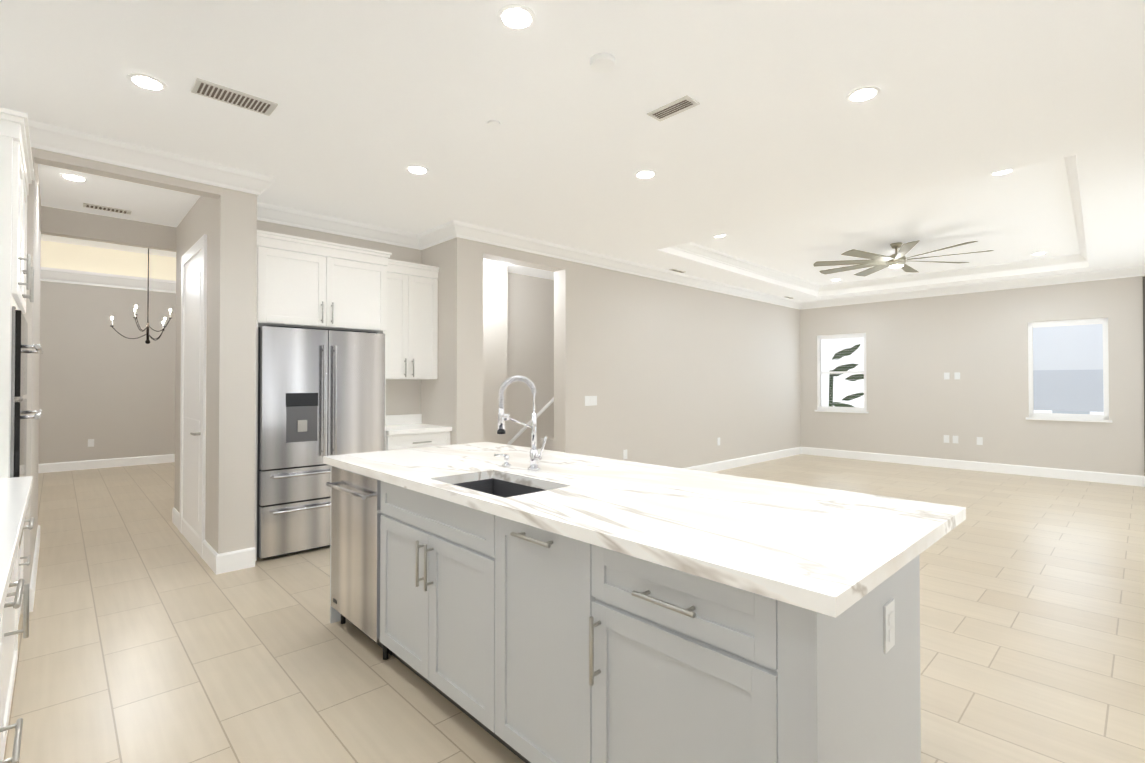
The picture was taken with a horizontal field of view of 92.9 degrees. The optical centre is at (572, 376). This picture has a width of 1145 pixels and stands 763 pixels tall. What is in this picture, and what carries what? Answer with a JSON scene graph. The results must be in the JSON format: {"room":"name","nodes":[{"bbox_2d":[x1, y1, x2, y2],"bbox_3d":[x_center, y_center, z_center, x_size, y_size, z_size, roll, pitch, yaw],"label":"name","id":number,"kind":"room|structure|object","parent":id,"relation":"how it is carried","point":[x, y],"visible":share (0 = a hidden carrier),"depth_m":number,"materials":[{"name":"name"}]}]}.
{"room":"kitchen","nodes":[
{"label":"kitchen","id":0,"kind":"room"},
{"bbox_2d":[38,240,175,463],"bbox_3d":[-4.240,-0.341,5.074,8.440,3.500,0.120,1,-1,-43],"label":"wall","id":1,"kind":"structure","parent":0,"point":[106,387],"depth_m":4.95,"materials":[{"name":"paint"}]},
{"bbox_2d":[40,267,175,292],"bbox_3d":[-7.519,-1.538,8.545,8.200,0.190,0.150,1,-1,-43],"label":"crown molding","id":2,"kind":"structure","parent":1,"relation":"attached to","point":[46,274],"depth_m":8.63,"materials":[{"name":"white wood"}]},
{"bbox_2d":[20,147,800,613],"bbox_3d":[-0.381,-0.006,7.360,11.290,2.880,2.110,1,-1,-43],"label":"wall","id":3,"kind":"structure","parent":0,"point":[666,373],"depth_m":6.34,"materials":[{"name":"paint"}]},
{"bbox_2d":[29,525,39,611],"bbox_3d":[-3.885,1.327,3.939,0.016,0.140,1.990,1,-1,-43],"label":"baseboard","id":4,"kind":"structure","parent":3,"relation":"attached to","point":[37,545],"depth_m":3.58,"materials":[{"name":"white wood"}]},
{"bbox_2d":[88,439,93,446],"bbox_3d":[-7.577,1.037,8.561,0.075,0.120,0.006,1,-1,-43],"label":"electrical outlet plate","id":5,"kind":"object","parent":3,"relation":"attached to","point":[90,441],"depth_m":8.56,"materials":[{"name":"white plastic"}]},
{"bbox_2d":[28,120,274,195],"bbox_3d":[-2.898,-1.425,3.466,1.798,0.125,0.098,1,-1,-43],"label":"crown molding","id":6,"kind":"structure","parent":3,"relation":"attached to","point":[47,137],"depth_m":3.54,"materials":[{"name":"white wood"}]},
{"bbox_2d":[179,234,206,558],"bbox_3d":[-3.229,0.149,4.581,0.064,2.510,1.060,1,-1,-43],"label":"door","id":7,"kind":"structure","parent":3,"relation":"attached to","point":[193,381],"depth_m":4.53,"materials":[{"name":"white wood"}]},
{"bbox_2d":[172,507,220,574],"bbox_3d":[-3.202,1.334,4.576,0.016,0.140,2.006,1,-1,-43],"label":"baseboard","id":8,"kind":"structure","parent":3,"relation":"attached to","point":[211,557],"depth_m":4.32,"materials":[{"name":"white wood"}]},
{"bbox_2d":[257,196,267,215],"bbox_3d":[-2.525,-1.416,4.308,0.098,0.125,0.570,1,-1,-43],"label":"crown molding","id":9,"kind":"structure","parent":3,"relation":"attached to","point":[260,206],"depth_m":4.63,"materials":[{"name":"white wood"}]},
{"bbox_2d":[256,234,390,333],"bbox_3d":[-2.235,-0.737,4.703,1.048,0.656,0.595,1,-1,-43],"label":"upper cabinet","id":10,"kind":"object","parent":3,"relation":"attached to","point":[306,282],"depth_m":4.46,"materials":[{"name":"white wood"}]},
{"bbox_2d":[257,204,425,249],"bbox_3d":[-2.178,-1.408,5.113,1.710,0.125,0.098,1,-1,-43],"label":"crown molding","id":11,"kind":"structure","parent":3,"relation":"attached to","point":[273,214],"depth_m":5.07,"materials":[{"name":"white wood"}]},
{"bbox_2d":[385,262,438,381],"bbox_3d":[-1.705,-0.517,5.373,0.641,1.081,0.350,1,-1,-43],"label":"upper cabinet","id":12,"kind":"object","parent":3,"relation":"attached to","point":[411,347],"depth_m":5.28,"materials":[{"name":"white wood"}]},
{"bbox_2d":[416,222,451,247],"bbox_3d":[-1.355,-1.405,5.417,0.098,0.125,0.570,1,-1,-43],"label":"crown molding","id":13,"kind":"structure","parent":3,"relation":"attached to","point":[439,234],"depth_m":5.45,"materials":[{"name":"white wood"}]},
{"bbox_2d":[507,397,553,444],"bbox_3d":[-0.176,0.212,8.086,1.977,1.457,0.094,1,-1,-43],"label":"stair rail","id":14,"kind":"object","parent":3,"relation":"attached to","point":[524,428],"visible":0.4,"depth_m":7.63,"materials":[{"name":"white wood"}]},
{"bbox_2d":[585,396,596,405],"bbox_3d":[0.221,0.282,6.467,0.200,0.115,0.009,1,-1,-43],"label":"switch plates","id":15,"kind":"object","parent":3,"relation":"attached to","point":[590,400],"visible":1,"depth_m":6.46,"materials":[{"name":"white plastic"}]},
{"bbox_2d":[623,449,626,458],"bbox_3d":[0.668,0.979,6.885,0.075,0.120,0.006,1,-1,-43],"label":"electrical outlet plate","id":16,"kind":"object","parent":3,"relation":"attached to","point":[624,451],"depth_m":6.88,"materials":[{"name":"white plastic"}]},
{"bbox_2d":[448,220,803,309],"bbox_3d":[1.620,-1.380,7.751,7.628,0.125,0.098,1,-1,-43],"label":"crown molding","id":17,"kind":"structure","parent":3,"relation":"attached to","point":[459,229],"depth_m":6.47,"materials":[{"name":"white wood"}]},
{"bbox_2d":[682,447,800,472],"bbox_3d":[2.137,1.374,8.268,6.126,0.140,0.016,1,-1,-43],"label":"baseboard","id":18,"kind":"structure","parent":3,"relation":"attached to","point":[732,463],"depth_m":8.92,"materials":[{"name":"white wood"}]},
{"bbox_2d":[0,0,1144,301],"bbox_3d":[-1.303,-1.819,6.208,14.240,0.720,12.340,1,-1,-43],"label":"ceiling","id":19,"kind":"structure","parent":0,"point":[776,150],"depth_m":3.14,"materials":[{"name":"paint"}]},
{"bbox_2d":[59,173,88,181],"bbox_3d":[-3.702,-1.479,4.040,0.320,0.006,0.320,1,-1,-43],"label":"recessed light","id":20,"kind":"object","parent":19,"relation":"in","point":[73,177],"visible":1,"depth_m":4.02,"materials":[{"name":"white"}]},
{"bbox_2d":[83,203,131,214],"bbox_3d":[-4.065,-1.469,4.756,0.320,0.010,0.120,1,-1,-43],"label":"ceiling vent","id":21,"kind":"object","parent":19,"relation":"in","point":[105,208],"visible":1,"depth_m":4.73,"materials":[{"name":"white metal"}]},
{"bbox_2d":[111,248,171,343],"bbox_3d":[-5.453,-1.247,6.901,0.614,1.648,0.608,1,-1,-43],"label":"chandelier","id":22,"kind":"object","parent":19,"relation":"hanging from","point":[147,341],"visible":0.98,"depth_m":6.96,"materials":[{"name":"brown metal"}]},
{"bbox_2d":[126,73,166,91],"bbox_3d":[-2.158,-1.492,2.761,0.320,0.006,0.320,1,-1,-43],"label":"recessed light","id":23,"kind":"object","parent":19,"relation":"in","point":[146,82],"visible":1,"depth_m":2.75,"materials":[{"name":"white"}]},
{"bbox_2d":[191,78,277,115],"bbox_3d":[-1.801,-1.489,2.907,0.370,0.010,0.170,1,-1,-43],"label":"ceiling vent","id":24,"kind":"object","parent":19,"relation":"in","point":[211,90],"visible":1,"depth_m":2.89,"materials":[{"name":"white metal"}]},
{"bbox_2d":[406,165,428,174],"bbox_3d":[-1.110,-1.480,3.893,0.320,0.006,0.320,1,-1,-43],"label":"recessed light","id":25,"kind":"object","parent":19,"relation":"in","point":[417,169],"visible":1,"depth_m":3.88,"materials":[{"name":"white"}]},
{"bbox_2d":[487,120,499,128],"bbox_3d":[-0.463,-1.485,3.197,0.079,0.012,0.079,0,-1,35],"label":"smoke detector","id":26,"kind":"object","parent":19,"relation":"attached to","point":[494,124],"depth_m":3.19,"materials":[{"name":"white plastic"}]},
{"bbox_2d":[497,4,535,30],"bbox_3d":[-0.233,-1.498,2.271,0.320,0.006,0.320,1,-1,-43],"label":"recessed light","id":27,"kind":"object","parent":19,"relation":"in","point":[515,17],"visible":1,"depth_m":2.26,"materials":[{"name":"white"}]},
{"bbox_2d":[590,53,614,73],"bbox_3d":[0.143,-1.483,2.572,0.119,0.030,0.119,0,-1,38],"label":"smoke detector","id":28,"kind":"object","parent":19,"relation":"attached to","point":[602,63],"depth_m":2.55,"materials":[{"name":"white plastic"}]},
{"bbox_2d":[634,170,656,178],"bbox_3d":[0.534,-1.480,3.977,0.320,0.006,0.320,1,-1,-43],"label":"recessed light","id":29,"kind":"object","parent":19,"relation":"in","point":[644,174],"visible":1,"depth_m":3.97,"materials":[{"name":"white"}]},
{"bbox_2d":[647,95,699,121],"bbox_3d":[0.558,-1.488,3.021,0.120,0.010,0.270,1,-1,-43],"label":"ceiling vent","id":30,"kind":"object","parent":19,"relation":"in","point":[675,107],"visible":1,"depth_m":3.01,"materials":[{"name":"white metal"}]},
{"bbox_2d":[669,269,685,272],"bbox_3d":[1.430,-1.441,7.391,0.300,0.010,0.080,1,-1,-43],"label":"ceiling vent","id":31,"kind":"object","parent":19,"relation":"in","point":[677,270],"visible":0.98,"depth_m":7.37,"materials":[{"name":"white metal"}]},
{"bbox_2d":[671,242,827,291],"bbox_3d":[2.681,-1.568,7.904,4.780,0.105,0.218,1,-1,-43],"label":"crown molding","id":32,"kind":"structure","parent":19,"relation":"attached to","point":[692,248],"depth_m":7.65,"materials":[{"name":"white wood"}]},
{"bbox_2d":[846,86,880,102],"bbox_3d":[1.537,-1.491,2.875,0.320,0.006,0.320,1,-1,-43],"label":"recessed light","id":33,"kind":"object","parent":19,"relation":"in","point":[863,94],"visible":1,"depth_m":2.87,"materials":[{"name":"white"}]},
{"bbox_2d":[813,240,993,276],"bbox_3d":[3.975,-1.493,6.693,1.864,0.280,1.866,1,-1,-43],"label":"ceiling fan","id":34,"kind":"object","parent":19,"relation":"hanging from","point":[878,262],"visible":1,"depth_m":6.67,"materials":[{"name":"silver metal"}]},
{"bbox_2d":[828,255,1079,290],"bbox_3d":[5.590,-1.563,8.326,0.178,0.105,3.150,1,-1,-43],"label":"crown molding","id":35,"kind":"structure","parent":19,"relation":"attached to","point":[1066,259],"depth_m":8.12,"materials":[{"name":"white wood"}]},
{"bbox_2d":[989,169,1014,175],"bbox_3d":[3.466,-1.655,4.389,0.320,0.006,0.320,1,-1,-43],"label":"recessed light","id":36,"kind":"object","parent":19,"relation":"in","point":[1003,172],"visible":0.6,"depth_m":4.42,"materials":[{"name":"white"}]},
{"bbox_2d":[1031,252,1046,254],"bbox_3d":[6.142,-1.625,7.162,0.320,0.006,0.320,1,-1,-43],"label":"recessed light","id":37,"kind":"object","parent":19,"relation":"in","point":[1038,253],"visible":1,"depth_m":7.14,"materials":[{"name":"white"}]},
{"bbox_2d":[1064,155,1087,261],"bbox_3d":[5.062,-1.594,5.431,4.930,0.105,0.277,1,-1,-43],"label":"crown molding","id":38,"kind":"structure","parent":19,"relation":"attached to","point":[1071,162],"depth_m":4.97,"materials":[{"name":"white wood"}]},
{"bbox_2d":[4,454,1144,762],"bbox_3d":[-1.260,1.452,6.214,14.120,0.060,12.340,1,-1,-43],"label":"floor","id":39,"kind":"structure","parent":0,"point":[152,638],"depth_m":2.84,"materials":[{"name":"tile"}]},
{"bbox_2d":[0,476,34,762],"bbox_3d":[-1.270,0.848,0.752,0.674,1.030,4.158,1,-1,-43],"label":"base cabinet","id":40,"kind":"object","parent":39,"relation":"on","point":[15,492],"depth_m":1.79,"materials":[{"name":"white wood"}]},
{"bbox_2d":[0,107,43,624],"bbox_3d":[-3.042,0.096,2.634,0.677,2.575,1.053,1,-1,-43],"label":"tall cabinet","id":41,"kind":"object","parent":39,"relation":"on","point":[16,179],"visible":0.83,"depth_m":2.49,"materials":[{"name":"white wood"}]},
{"bbox_2d":[38,454,174,472],"bbox_3d":[-7.565,1.377,8.562,8.200,0.140,0.016,1,-1,-43],"label":"baseboard","id":42,"kind":"structure","parent":39,"relation":"on","point":[142,460],"depth_m":8.66,"materials":[{"name":"white wood"}]},
{"bbox_2d":[257,325,384,558],"bbox_3d":[-2.190,0.505,4.644,0.965,1.800,0.673,1,-1,-43],"label":"fridge","id":43,"kind":"object","parent":39,"relation":"on","point":[321,393],"visible":0.69,"depth_m":4.33,"materials":[{"name":"silver metal"}]},
{"bbox_2d":[386,414,451,450],"bbox_3d":[-1.604,0.896,5.253,0.644,1.030,0.643,1,-1,-43],"label":"base cabinet","id":44,"kind":"object","parent":39,"relation":"on","point":[407,431],"visible":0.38,"depth_m":5.12,"materials":[{"name":"white wood"}]},
{"bbox_2d":[540,437,553,450],"bbox_3d":[0.353,0.606,7.763,2.080,1.665,1.275,1,-1,-43],"label":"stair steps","id":45,"kind":"structure","parent":39,"relation":"on","point":[549,444],"depth_m":7.75,"materials":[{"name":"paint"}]},
{"bbox_2d":[323,462,920,762],"bbox_3d":[-0.106,0.931,2.396,1.008,0.899,2.732,1,-1,-43],"label":"kitchen island","id":46,"kind":"object","parent":39,"relation":"on","point":[561,607],"depth_m":1.55,"materials":[{"name":"grey wood"}]},
{"bbox_2d":[323,442,965,621],"bbox_3d":[-0.049,0.461,2.445,1.104,0.040,2.790,1,-1,-43],"label":"island countertop","id":47,"kind":"structure","parent":46,"relation":"on","point":[830,549],"depth_m":1.73,"materials":[{"name":"white stone"}]},
{"bbox_2d":[494,454,510,466],"bbox_3d":[-0.345,0.408,2.682,0.093,0.069,0.044,1,-1,-43],"label":"soap dispenser","id":48,"kind":"object","parent":47,"relation":"on","point":[506,460],"visible":1,"depth_m":2.69,"materials":[{"name":"silver metal"}]},
{"bbox_2d":[459,474,550,493],"bbox_3d":[-0.312,0.576,2.278,0.360,0.218,0.574,1,-1,-43],"label":"sink","id":49,"kind":"object","parent":47,"relation":"in","point":[496,485],"depth_m":2.51,"materials":[{"name":"silver metal"}]},
{"bbox_2d":[497,375,546,470],"bbox_3d":[-0.230,0.216,2.497,0.239,0.448,0.110,1,-1,-43],"label":"faucet","id":50,"kind":"object","parent":47,"relation":"on","point":[503,417],"visible":1,"depth_m":2.53,"materials":[{"name":"silver metal"}]},
{"bbox_2d":[800,276,1144,475],"bbox_3d":[6.163,0.007,8.576,0.120,2.880,5.530,1,-1,-43],"label":"wall","id":51,"kind":"structure","parent":0,"point":[918,405],"depth_m":8.41,"materials":[{"name":"paint"}]},
{"bbox_2d":[815,333,868,412],"bbox_3d":[4.880,-0.069,9.875,0.115,1.420,0.920,1,-1,-43],"label":"window","id":52,"kind":"structure","parent":51,"relation":"in","point":[828,382],"depth_m":9.90,"materials":[{"name":"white glass"}]},
{"bbox_2d":[820,336,863,408],"bbox_3d":[4.889,-0.084,9.885,0.024,1.286,0.752,1,-1,-43],"label":"window blinds","id":53,"kind":"object","parent":52,"relation":"attached to","point":[845,371],"visible":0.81,"depth_m":9.85,"materials":[{"name":"white"}]},
{"bbox_2d":[944,435,948,442],"bbox_3d":[5.967,0.988,8.680,0.006,0.120,0.075,1,-1,-43],"label":"electrical outlet plate","id":54,"kind":"object","parent":51,"relation":"attached to","point":[946,437],"depth_m":8.68,"materials":[{"name":"white plastic"}]},
{"bbox_2d":[944,372,949,378],"bbox_3d":[5.974,-0.017,8.684,0.006,0.110,0.075,1,-1,-43],"label":"electrical outlet plate","id":55,"kind":"object","parent":51,"relation":"attached to","point":[946,375],"depth_m":8.67,"materials":[{"name":"white plastic"}]},
{"bbox_2d":[953,436,957,442],"bbox_3d":[6.050,0.987,8.593,0.006,0.120,0.075,1,-1,-43],"label":"electrical outlet plate","id":56,"kind":"object","parent":51,"relation":"attached to","point":[955,438],"depth_m":8.59,"materials":[{"name":"white plastic"}]},
{"bbox_2d":[954,372,959,378],"bbox_3d":[6.070,-0.018,8.582,0.006,0.110,0.075,1,-1,-43],"label":"electrical outlet plate","id":57,"kind":"object","parent":51,"relation":"attached to","point":[956,374],"depth_m":8.58,"materials":[{"name":"white plastic"}]},
{"bbox_2d":[801,447,1144,486],"bbox_3d":[6.141,1.376,8.486,0.016,0.140,5.130,1,-1,-43],"label":"baseboard","id":58,"kind":"structure","parent":51,"relation":"attached to","point":[1101,477],"depth_m":8.27,"materials":[{"name":"white wood"}]},
{"bbox_2d":[804,265,1144,308],"bbox_3d":[6.111,-1.372,8.487,0.098,0.125,5.010,1,-1,-43],"label":"crown molding","id":59,"kind":"structure","parent":51,"relation":"attached to","point":[1134,271],"depth_m":8.24,"materials":[{"name":"white wood"}]},
{"bbox_2d":[977,437,982,444],"bbox_3d":[6.263,0.985,8.368,0.006,0.120,0.075,1,-1,-43],"label":"electrical outlet plate","id":60,"kind":"object","parent":51,"relation":"attached to","point":[979,439],"depth_m":8.36,"materials":[{"name":"white plastic"}]},
{"bbox_2d":[1026,318,1111,422],"bbox_3d":[6.971,-0.093,7.670,0.115,1.420,0.900,1,-1,-43],"label":"window","id":61,"kind":"structure","parent":51,"relation":"in","point":[1079,418],"depth_m":7.63,"materials":[{"name":"white wood"}]},
{"bbox_2d":[1033,322,1103,415],"bbox_3d":[6.981,-0.108,7.678,0.022,1.286,0.732,1,-1,-43],"label":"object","id":62,"kind":"object","parent":61,"relation":"attached to","point":[1067,367],"visible":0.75,"depth_m":7.66,"materials":[{"name":"white"}]},
{"bbox_2d":[1143,277,1144,452],"bbox_3d":[7.472,-0.009,7.086,0.030,2.600,0.045,1,-1,-43],"label":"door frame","id":63,"kind":"structure","parent":51,"relation":"attached to","point":[1144,350],"depth_m":7.09,"materials":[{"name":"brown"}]}
]}

